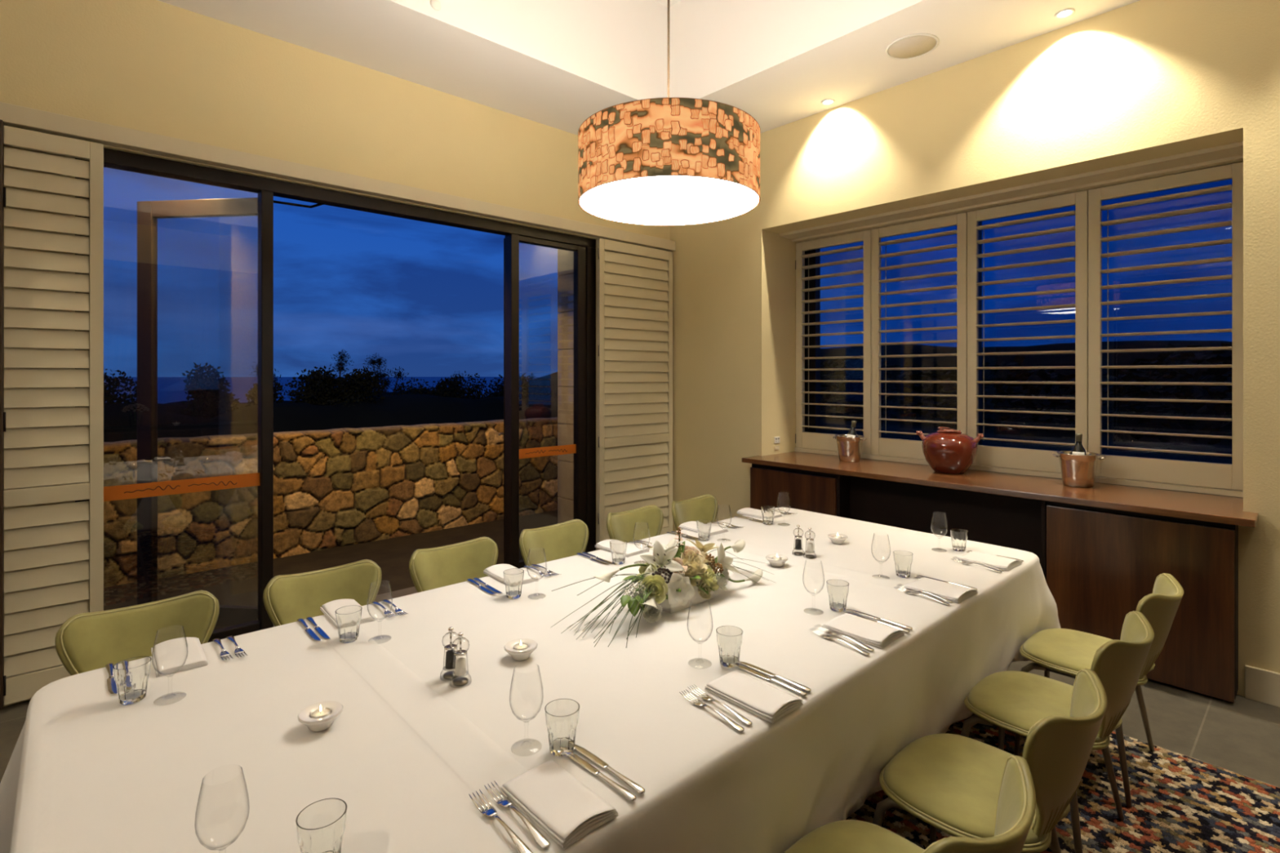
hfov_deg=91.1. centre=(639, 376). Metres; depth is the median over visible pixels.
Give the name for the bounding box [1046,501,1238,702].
base cabinet
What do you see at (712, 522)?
fork
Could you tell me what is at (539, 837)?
fork
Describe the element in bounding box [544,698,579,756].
tumbler
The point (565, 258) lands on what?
pier
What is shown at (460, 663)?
salt mill
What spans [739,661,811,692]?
table knife
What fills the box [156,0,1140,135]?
ceiling
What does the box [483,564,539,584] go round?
napkin
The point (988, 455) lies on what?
plantation shutter
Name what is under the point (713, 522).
fork
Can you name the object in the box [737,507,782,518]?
napkin
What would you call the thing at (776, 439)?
power outlet
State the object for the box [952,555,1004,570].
fork
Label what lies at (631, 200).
diffuser
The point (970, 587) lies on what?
table knife
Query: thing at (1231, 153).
trim
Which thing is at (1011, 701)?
dining chair
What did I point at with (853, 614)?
table knife
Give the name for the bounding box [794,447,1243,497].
trim
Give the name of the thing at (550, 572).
fork
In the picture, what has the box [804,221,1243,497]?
window
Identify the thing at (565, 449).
window
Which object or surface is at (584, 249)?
door
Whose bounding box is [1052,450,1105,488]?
bucket
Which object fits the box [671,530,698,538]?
table knife
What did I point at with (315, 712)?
candle
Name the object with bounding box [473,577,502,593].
table knife
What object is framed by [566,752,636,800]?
table knife
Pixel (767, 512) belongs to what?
tumbler
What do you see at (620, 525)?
dining chair
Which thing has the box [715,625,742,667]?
tumbler
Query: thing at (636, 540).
fork
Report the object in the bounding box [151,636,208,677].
napkin
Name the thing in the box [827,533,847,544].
bowl
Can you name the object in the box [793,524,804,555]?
pepper mill
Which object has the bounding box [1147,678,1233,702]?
plinth
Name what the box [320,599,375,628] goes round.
napkin
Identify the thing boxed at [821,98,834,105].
recessed light
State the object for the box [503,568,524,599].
tumbler
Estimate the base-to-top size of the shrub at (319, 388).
1.179 m
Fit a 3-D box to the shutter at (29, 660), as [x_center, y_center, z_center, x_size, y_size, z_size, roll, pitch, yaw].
[-2.816,0.175,2.991,0.397,2.690,0.060,0,0,-42]
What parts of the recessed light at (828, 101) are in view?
bulb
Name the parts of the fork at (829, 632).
handle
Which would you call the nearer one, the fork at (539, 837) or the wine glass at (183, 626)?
the fork at (539, 837)
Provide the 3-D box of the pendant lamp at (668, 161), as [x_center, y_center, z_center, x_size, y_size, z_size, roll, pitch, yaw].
[0.115,-1.725,2.529,0.727,2.068,0.727,0,0,-42]
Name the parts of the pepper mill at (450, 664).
knob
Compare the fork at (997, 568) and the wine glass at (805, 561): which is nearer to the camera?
the wine glass at (805, 561)
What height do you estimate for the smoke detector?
0.064 m
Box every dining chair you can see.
[54,590,219,675]
[263,559,381,626]
[408,536,497,592]
[519,519,588,565]
[606,504,663,542]
[671,493,717,530]
[783,755,1035,852]
[872,668,1107,852]
[960,610,1154,852]
[1013,573,1183,807]
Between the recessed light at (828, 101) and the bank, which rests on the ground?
the bank
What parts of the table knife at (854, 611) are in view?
blade, handle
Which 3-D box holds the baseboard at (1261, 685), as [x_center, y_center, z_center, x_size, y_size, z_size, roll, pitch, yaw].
[3.665,1.462,2.173,0.016,0.155,2.268,0,0,-42]
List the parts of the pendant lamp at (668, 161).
lamp shade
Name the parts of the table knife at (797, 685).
blade, handle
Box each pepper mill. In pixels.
[440,626,458,679]
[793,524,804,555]
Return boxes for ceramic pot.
[915,426,983,474]
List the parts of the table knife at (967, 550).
handle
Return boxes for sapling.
[246,361,284,402]
[329,350,354,387]
[363,353,408,392]
[444,370,466,386]
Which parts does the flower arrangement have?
grass blade, grass blade, grass blade, grass blade, grass blade, grass blade, grass blade, grass blade, grass blade, grass blade, grass blade, grass blade, grass blade, grass blade, grass blade, grass blade, grass blade, grass blade, grass blade, grass blade, calla stem, grass blade, grass blade, grass blade, calla stem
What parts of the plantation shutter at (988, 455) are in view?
tilt rod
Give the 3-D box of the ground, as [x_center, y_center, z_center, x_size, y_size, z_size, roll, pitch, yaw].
[-22.952,15.169,39.978,200.000,38.143,210.000,0,0,-42]
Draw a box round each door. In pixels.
[75,147,595,642]
[137,197,257,626]
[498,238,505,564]
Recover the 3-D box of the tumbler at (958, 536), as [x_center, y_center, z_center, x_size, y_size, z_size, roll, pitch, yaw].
[1.464,0.753,2.881,0.074,0.091,0.074,0,0,38]
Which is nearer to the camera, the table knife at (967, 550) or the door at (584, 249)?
the table knife at (967, 550)
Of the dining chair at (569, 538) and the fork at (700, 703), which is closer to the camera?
the fork at (700, 703)
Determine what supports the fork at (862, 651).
on the tablecloth
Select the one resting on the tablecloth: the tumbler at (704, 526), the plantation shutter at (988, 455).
the tumbler at (704, 526)
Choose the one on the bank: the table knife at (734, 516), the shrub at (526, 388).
the shrub at (526, 388)
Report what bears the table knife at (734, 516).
on the tablecloth
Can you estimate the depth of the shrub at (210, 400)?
8.43 m
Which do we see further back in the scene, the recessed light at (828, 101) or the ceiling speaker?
the recessed light at (828, 101)
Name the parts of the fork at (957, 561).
handle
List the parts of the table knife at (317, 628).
handle, blade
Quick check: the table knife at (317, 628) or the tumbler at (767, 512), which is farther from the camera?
the tumbler at (767, 512)
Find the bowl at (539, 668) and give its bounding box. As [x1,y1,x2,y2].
[509,667,543,721]
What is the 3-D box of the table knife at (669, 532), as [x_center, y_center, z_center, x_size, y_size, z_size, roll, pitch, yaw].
[0.215,0.795,3.119,0.019,0.007,0.226,0,0,-42]
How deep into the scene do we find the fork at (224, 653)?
1.80 m
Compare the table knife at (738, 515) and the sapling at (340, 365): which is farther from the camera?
the sapling at (340, 365)
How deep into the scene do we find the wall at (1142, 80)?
3.80 m
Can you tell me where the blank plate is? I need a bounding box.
[773,445,779,449]
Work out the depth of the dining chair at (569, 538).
3.31 m
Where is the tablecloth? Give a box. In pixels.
[0,506,1061,852]
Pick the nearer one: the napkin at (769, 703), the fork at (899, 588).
the napkin at (769, 703)
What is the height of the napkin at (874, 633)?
0.025 m
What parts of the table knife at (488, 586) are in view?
handle, blade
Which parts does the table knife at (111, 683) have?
handle, blade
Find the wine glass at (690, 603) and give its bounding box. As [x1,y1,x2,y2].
[686,603,713,659]
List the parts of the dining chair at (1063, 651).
leg, leg, seat frame, leg, leg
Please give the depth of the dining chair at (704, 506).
4.06 m
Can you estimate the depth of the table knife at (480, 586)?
2.36 m
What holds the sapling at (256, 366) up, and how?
on the bank
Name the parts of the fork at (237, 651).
handle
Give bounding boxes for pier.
[557,248,573,524]
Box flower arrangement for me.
[550,527,775,648]
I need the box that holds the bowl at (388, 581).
[367,581,392,620]
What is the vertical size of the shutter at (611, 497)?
2.664 m
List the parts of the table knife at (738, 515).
handle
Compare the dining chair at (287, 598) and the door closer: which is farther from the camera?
the door closer
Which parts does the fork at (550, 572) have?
handle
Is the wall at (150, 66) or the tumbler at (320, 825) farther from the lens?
the wall at (150, 66)
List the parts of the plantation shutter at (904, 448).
tilt rod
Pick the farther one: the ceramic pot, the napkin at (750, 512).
the ceramic pot
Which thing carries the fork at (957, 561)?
on the tablecloth
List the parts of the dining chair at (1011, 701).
leg, leg, seat frame, leg, leg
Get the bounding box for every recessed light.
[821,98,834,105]
[1054,8,1075,18]
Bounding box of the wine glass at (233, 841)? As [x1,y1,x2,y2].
[194,768,249,851]
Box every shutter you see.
[0,120,103,709]
[596,238,672,550]
[795,229,871,454]
[871,212,967,459]
[967,190,1088,472]
[1088,161,1243,490]
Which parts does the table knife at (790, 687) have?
blade, handle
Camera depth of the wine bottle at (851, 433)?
4.79 m
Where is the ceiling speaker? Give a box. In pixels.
[885,33,938,59]
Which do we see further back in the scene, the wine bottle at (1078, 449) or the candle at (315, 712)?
the wine bottle at (1078, 449)
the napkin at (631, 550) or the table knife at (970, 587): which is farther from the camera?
the napkin at (631, 550)
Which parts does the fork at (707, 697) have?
handle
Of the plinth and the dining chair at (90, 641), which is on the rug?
the dining chair at (90, 641)
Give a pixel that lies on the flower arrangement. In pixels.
(693, 580)
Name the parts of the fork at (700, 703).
handle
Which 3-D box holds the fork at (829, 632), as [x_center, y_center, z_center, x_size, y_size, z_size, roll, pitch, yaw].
[0.618,0.792,1.906,0.025,0.011,0.207,0,0,-34]
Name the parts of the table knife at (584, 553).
handle, blade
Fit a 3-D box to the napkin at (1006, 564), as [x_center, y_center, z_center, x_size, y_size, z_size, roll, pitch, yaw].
[1.501,0.787,2.700,0.168,0.025,0.200,0,0,-40]
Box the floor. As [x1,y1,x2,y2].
[0,586,1279,787]
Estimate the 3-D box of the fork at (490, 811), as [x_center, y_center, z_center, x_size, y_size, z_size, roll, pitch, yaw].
[-0.247,0.792,1.113,0.025,0.011,0.207,0,0,-41]
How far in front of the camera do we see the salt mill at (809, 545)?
2.76 m
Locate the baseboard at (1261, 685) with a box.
[1244,665,1279,706]
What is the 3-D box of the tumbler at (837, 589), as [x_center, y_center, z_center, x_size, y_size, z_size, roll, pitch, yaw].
[0.677,0.753,2.151,0.074,0.091,0.074,0,0,32]
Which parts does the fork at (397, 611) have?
handle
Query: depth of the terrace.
5.10 m
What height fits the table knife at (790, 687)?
0.007 m
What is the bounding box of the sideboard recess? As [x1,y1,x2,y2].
[836,474,1047,582]
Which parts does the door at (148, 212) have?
handle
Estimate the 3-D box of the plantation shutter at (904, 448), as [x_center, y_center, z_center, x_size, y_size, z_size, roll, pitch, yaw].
[2.066,-0.268,4.678,0.090,1.765,0.705,0,0,-42]
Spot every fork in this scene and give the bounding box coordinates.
[212,638,233,661]
[226,635,247,657]
[372,600,398,617]
[382,599,408,615]
[468,789,533,852]
[484,780,550,848]
[523,564,551,577]
[531,564,561,575]
[629,540,653,548]
[635,539,653,546]
[679,689,744,732]
[687,684,752,725]
[711,522,739,528]
[712,521,744,528]
[774,509,795,514]
[808,627,869,655]
[813,624,874,651]
[893,586,950,605]
[896,583,952,602]
[950,558,1001,573]
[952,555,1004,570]
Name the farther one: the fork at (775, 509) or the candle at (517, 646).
the fork at (775, 509)
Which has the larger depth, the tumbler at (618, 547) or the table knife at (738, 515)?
the table knife at (738, 515)
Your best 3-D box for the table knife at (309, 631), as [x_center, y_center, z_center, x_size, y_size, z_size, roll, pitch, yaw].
[-1.042,0.795,1.972,0.019,0.007,0.226,0,0,-41]
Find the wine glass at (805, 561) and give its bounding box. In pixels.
[802,560,824,610]
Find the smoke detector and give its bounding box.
[430,0,441,10]
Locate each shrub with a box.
[103,368,137,404]
[179,362,285,418]
[284,365,386,406]
[391,370,493,399]
[484,372,557,398]
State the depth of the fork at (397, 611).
2.13 m
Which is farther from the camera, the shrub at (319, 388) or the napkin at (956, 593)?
the shrub at (319, 388)
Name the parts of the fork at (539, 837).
handle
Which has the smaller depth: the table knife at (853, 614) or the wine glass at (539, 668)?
the wine glass at (539, 668)
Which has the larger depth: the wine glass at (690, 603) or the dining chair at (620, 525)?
the dining chair at (620, 525)
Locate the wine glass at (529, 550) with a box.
[526,550,546,594]
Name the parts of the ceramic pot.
lug handle, lug handle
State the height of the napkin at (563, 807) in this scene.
0.025 m
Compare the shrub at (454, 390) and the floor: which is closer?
the floor
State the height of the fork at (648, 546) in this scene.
0.011 m
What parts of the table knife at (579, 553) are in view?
handle, blade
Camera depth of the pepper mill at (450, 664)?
1.66 m
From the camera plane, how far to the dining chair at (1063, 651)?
2.43 m
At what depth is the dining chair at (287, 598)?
2.54 m
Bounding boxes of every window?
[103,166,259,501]
[519,241,576,458]
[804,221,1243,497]
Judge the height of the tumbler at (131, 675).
0.091 m
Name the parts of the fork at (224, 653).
handle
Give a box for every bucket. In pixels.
[832,434,866,462]
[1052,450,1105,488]
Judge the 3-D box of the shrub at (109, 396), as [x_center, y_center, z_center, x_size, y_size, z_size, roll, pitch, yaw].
[-7.289,0.415,7.741,2.074,1.272,1.690,0,0,-42]
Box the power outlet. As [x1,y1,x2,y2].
[773,436,779,443]
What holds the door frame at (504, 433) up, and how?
attached to the door at (584, 249)
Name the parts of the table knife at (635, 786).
blade, handle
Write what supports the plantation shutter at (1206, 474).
attached to the window at (815, 306)
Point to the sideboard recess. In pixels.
(1004, 521)
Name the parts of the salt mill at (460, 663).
knob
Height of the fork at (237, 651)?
0.011 m
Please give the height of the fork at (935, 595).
0.011 m
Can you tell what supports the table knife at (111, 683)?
on the tablecloth
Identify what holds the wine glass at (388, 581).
on the tablecloth
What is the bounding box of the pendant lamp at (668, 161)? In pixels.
[577,0,760,226]
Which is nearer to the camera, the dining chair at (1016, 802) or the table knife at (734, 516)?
the dining chair at (1016, 802)
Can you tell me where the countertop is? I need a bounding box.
[742,451,1258,527]
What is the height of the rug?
0.014 m
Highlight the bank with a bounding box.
[103,388,844,442]
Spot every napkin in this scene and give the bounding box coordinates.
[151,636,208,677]
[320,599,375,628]
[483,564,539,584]
[500,760,617,849]
[595,539,648,557]
[678,520,728,535]
[704,670,803,723]
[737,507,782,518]
[821,613,904,648]
[903,577,977,603]
[957,551,1022,571]
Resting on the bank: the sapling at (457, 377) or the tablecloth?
the sapling at (457, 377)
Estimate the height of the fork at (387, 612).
0.011 m
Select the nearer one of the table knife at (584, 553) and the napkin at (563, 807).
the napkin at (563, 807)
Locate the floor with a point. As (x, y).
(1242, 736)
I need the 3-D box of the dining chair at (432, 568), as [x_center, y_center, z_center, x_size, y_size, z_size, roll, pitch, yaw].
[-0.739,1.150,2.775,0.508,0.752,0.516,0,0,-43]
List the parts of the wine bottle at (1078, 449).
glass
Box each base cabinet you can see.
[750,463,836,515]
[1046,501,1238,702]
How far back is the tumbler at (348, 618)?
1.88 m
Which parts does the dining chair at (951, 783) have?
leg, leg, leg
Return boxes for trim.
[0,102,675,251]
[779,141,1243,243]
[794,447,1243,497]
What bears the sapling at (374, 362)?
on the bank
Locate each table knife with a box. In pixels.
[105,662,117,693]
[297,617,320,640]
[306,616,330,639]
[466,578,495,594]
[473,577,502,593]
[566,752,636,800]
[574,743,644,794]
[576,552,609,564]
[582,551,613,564]
[666,531,699,540]
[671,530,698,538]
[733,515,763,523]
[736,665,807,695]
[737,515,762,521]
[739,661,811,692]
[842,611,910,632]
[846,608,912,629]
[917,575,977,590]
[967,550,1023,561]
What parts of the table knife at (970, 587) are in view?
blade, handle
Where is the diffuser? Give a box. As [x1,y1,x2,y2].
[579,176,758,225]
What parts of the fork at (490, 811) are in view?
handle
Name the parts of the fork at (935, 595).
handle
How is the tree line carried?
on the ground
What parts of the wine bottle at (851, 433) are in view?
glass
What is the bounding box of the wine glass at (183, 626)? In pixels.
[151,626,187,696]
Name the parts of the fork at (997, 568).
handle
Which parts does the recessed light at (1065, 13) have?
bulb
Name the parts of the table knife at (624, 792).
blade, handle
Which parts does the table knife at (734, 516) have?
handle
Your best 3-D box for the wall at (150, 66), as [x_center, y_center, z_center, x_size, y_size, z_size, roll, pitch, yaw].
[-1.916,-0.660,4.087,7.480,4.400,0.300,0,0,-42]
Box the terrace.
[103,510,557,629]
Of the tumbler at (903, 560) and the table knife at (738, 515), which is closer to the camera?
the tumbler at (903, 560)
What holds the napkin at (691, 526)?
on the tablecloth
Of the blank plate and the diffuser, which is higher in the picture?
the diffuser
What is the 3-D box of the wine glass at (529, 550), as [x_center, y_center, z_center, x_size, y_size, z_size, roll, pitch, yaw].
[-0.374,0.713,2.276,0.072,0.172,0.072,0,0,4]
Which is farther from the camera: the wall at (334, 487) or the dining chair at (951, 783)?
the wall at (334, 487)
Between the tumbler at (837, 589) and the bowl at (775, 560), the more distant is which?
the bowl at (775, 560)
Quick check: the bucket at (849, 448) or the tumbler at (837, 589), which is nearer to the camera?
the tumbler at (837, 589)
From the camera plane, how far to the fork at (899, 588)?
2.26 m
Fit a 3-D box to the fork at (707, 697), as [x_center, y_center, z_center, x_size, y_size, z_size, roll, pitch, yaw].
[0.191,0.792,1.518,0.025,0.011,0.207,0,0,-37]
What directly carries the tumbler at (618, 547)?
on the tablecloth
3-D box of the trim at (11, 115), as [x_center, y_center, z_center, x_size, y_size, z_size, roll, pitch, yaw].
[-2.038,-1.208,3.722,6.348,0.087,0.075,0,0,-42]
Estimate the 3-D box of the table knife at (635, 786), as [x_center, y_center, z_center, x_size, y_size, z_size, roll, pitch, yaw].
[-0.072,0.795,1.282,0.019,0.007,0.226,0,0,-44]
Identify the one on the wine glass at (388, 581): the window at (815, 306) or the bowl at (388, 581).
the bowl at (388, 581)
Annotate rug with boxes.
[845,713,1279,852]
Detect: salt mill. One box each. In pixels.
[448,632,471,686]
[803,527,816,558]
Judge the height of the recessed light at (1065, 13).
0.007 m
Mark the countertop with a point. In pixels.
(1224, 509)
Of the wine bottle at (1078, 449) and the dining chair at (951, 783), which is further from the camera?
the wine bottle at (1078, 449)
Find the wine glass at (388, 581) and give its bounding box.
[367,581,392,637]
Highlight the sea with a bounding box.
[103,377,539,404]
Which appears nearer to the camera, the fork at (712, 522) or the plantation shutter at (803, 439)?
the fork at (712, 522)
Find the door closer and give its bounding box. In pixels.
[273,200,324,208]
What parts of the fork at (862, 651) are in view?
handle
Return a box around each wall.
[0,0,670,706]
[103,417,559,588]
[670,0,1279,696]
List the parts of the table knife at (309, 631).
handle, blade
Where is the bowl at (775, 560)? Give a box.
[765,554,787,567]
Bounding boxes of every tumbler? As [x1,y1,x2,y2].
[112,656,151,704]
[295,798,346,852]
[335,605,362,643]
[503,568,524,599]
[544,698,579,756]
[609,539,626,564]
[696,519,711,541]
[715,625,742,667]
[760,505,774,524]
[826,579,848,612]
[893,550,913,577]
[950,528,968,551]
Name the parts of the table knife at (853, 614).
blade, handle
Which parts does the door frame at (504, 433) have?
frame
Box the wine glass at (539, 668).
[509,667,543,755]
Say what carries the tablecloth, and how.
on the dining table
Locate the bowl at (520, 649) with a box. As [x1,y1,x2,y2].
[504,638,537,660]
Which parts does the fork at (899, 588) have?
handle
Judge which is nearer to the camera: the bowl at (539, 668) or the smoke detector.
the bowl at (539, 668)
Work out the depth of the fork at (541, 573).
2.54 m
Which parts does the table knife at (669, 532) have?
blade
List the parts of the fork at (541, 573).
handle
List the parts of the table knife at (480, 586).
handle, blade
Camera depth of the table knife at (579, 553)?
2.73 m
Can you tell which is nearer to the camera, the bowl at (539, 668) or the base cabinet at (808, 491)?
the bowl at (539, 668)
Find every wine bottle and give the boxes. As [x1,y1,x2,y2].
[846,420,857,436]
[1071,433,1086,454]
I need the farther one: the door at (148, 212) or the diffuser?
the door at (148, 212)
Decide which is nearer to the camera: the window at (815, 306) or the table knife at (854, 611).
the table knife at (854, 611)
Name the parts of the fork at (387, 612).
handle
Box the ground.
[484,340,1231,464]
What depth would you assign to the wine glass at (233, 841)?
0.98 m
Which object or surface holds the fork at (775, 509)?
on the tablecloth

